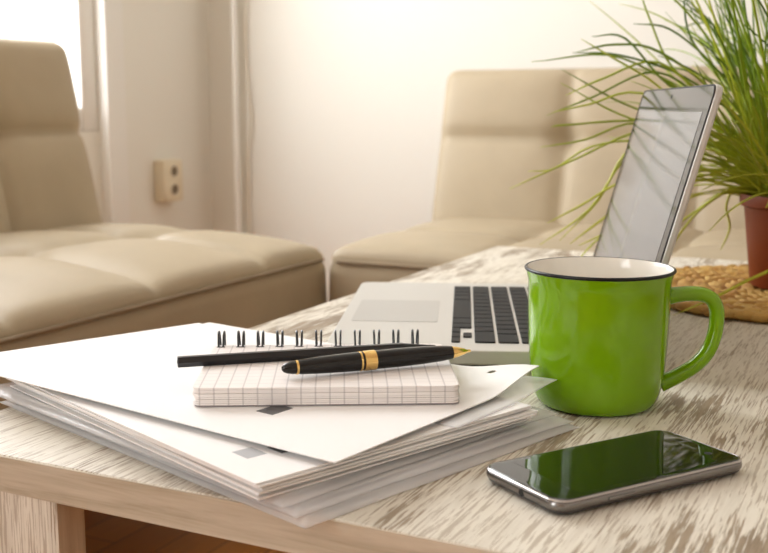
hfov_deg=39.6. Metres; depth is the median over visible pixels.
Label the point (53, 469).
coffee table
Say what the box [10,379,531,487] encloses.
paper sheet
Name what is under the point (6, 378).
paper sheet
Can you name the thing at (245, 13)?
pipe
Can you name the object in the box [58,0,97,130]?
window
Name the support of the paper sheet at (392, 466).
in the plastic sleeve
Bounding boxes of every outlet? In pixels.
[170,164,178,177]
[170,182,179,195]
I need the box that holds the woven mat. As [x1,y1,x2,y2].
[671,264,767,322]
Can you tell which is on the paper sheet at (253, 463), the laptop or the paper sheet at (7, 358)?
the paper sheet at (7, 358)
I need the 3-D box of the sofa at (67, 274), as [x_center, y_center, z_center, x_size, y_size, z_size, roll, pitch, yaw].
[-0.720,0.063,1.308,0.685,0.777,1.469,4,10,26]
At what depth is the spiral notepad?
0.66 m
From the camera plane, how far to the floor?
1.64 m
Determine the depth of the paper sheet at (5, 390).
0.58 m
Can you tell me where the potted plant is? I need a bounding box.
[510,0,767,314]
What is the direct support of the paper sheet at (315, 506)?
in the plastic sleeve
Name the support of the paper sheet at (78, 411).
on the paper sheet at (17, 387)
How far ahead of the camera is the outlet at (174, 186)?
2.76 m
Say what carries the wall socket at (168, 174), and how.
attached to the wall at (165, 42)
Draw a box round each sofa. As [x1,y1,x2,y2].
[0,38,326,409]
[329,65,763,301]
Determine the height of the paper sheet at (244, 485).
0.001 m
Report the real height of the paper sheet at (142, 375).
0.010 m
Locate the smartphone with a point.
(574, 479)
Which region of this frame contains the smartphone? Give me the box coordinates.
[486,430,741,514]
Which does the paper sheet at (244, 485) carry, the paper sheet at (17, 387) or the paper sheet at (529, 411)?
the paper sheet at (529, 411)
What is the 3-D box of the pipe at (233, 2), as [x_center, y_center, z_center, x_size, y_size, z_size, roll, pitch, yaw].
[-0.392,-1.067,2.775,0.032,2.550,0.050,4,10,26]
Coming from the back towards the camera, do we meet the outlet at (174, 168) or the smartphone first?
the outlet at (174, 168)
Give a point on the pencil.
(290, 354)
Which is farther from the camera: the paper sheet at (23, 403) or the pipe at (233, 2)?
the pipe at (233, 2)
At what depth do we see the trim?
2.55 m
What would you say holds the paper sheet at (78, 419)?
in the plastic sleeve
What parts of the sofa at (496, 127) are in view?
seat, backrest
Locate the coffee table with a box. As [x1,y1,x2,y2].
[0,246,767,552]
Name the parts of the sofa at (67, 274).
backrest, seat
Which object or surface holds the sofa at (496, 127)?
on the floor
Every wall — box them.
[24,0,212,230]
[207,0,767,301]
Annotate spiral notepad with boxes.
[193,329,459,406]
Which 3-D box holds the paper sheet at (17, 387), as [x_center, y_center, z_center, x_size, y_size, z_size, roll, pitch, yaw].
[-0.085,0.083,0.709,0.210,0.001,0.297,-8,12,-42]
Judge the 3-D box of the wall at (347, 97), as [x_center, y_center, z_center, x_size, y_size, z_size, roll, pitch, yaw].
[1.495,-0.935,1.938,4.345,2.550,0.120,4,10,26]
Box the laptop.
[327,84,722,365]
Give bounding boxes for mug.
[524,256,724,416]
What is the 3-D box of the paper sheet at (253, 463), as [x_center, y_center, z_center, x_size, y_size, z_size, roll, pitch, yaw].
[-0.086,0.075,0.707,0.210,0.001,0.297,-8,12,-42]
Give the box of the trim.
[94,0,129,222]
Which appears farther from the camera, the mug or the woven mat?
the woven mat
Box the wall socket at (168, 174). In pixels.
[154,159,182,201]
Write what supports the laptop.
on the coffee table
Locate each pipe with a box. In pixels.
[231,0,240,232]
[244,0,251,233]
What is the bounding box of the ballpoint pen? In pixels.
[281,346,470,374]
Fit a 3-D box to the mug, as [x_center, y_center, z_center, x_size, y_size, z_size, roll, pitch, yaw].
[0.158,0.040,0.747,0.124,0.096,0.103,-5,10,-30]
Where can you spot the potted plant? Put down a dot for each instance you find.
(747, 150)
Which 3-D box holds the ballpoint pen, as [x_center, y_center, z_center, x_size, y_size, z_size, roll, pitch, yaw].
[-0.003,0.054,0.689,0.131,0.013,0.013,-4,10,-21]
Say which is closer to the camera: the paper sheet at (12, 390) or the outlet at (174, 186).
the paper sheet at (12, 390)
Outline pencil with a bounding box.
[177,343,435,367]
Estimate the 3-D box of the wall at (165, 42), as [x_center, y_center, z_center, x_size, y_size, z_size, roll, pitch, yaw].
[-1.935,-0.655,0.170,0.220,2.550,6.370,4,10,26]
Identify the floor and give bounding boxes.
[84,509,287,552]
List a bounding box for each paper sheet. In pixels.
[0,322,538,462]
[0,323,200,386]
[5,388,342,495]
[5,390,382,497]
[6,378,527,488]
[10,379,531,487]
[10,384,531,500]
[14,382,354,495]
[23,401,551,515]
[23,403,551,517]
[29,384,530,484]
[78,419,544,506]
[87,413,536,494]
[260,408,537,489]
[274,417,544,504]

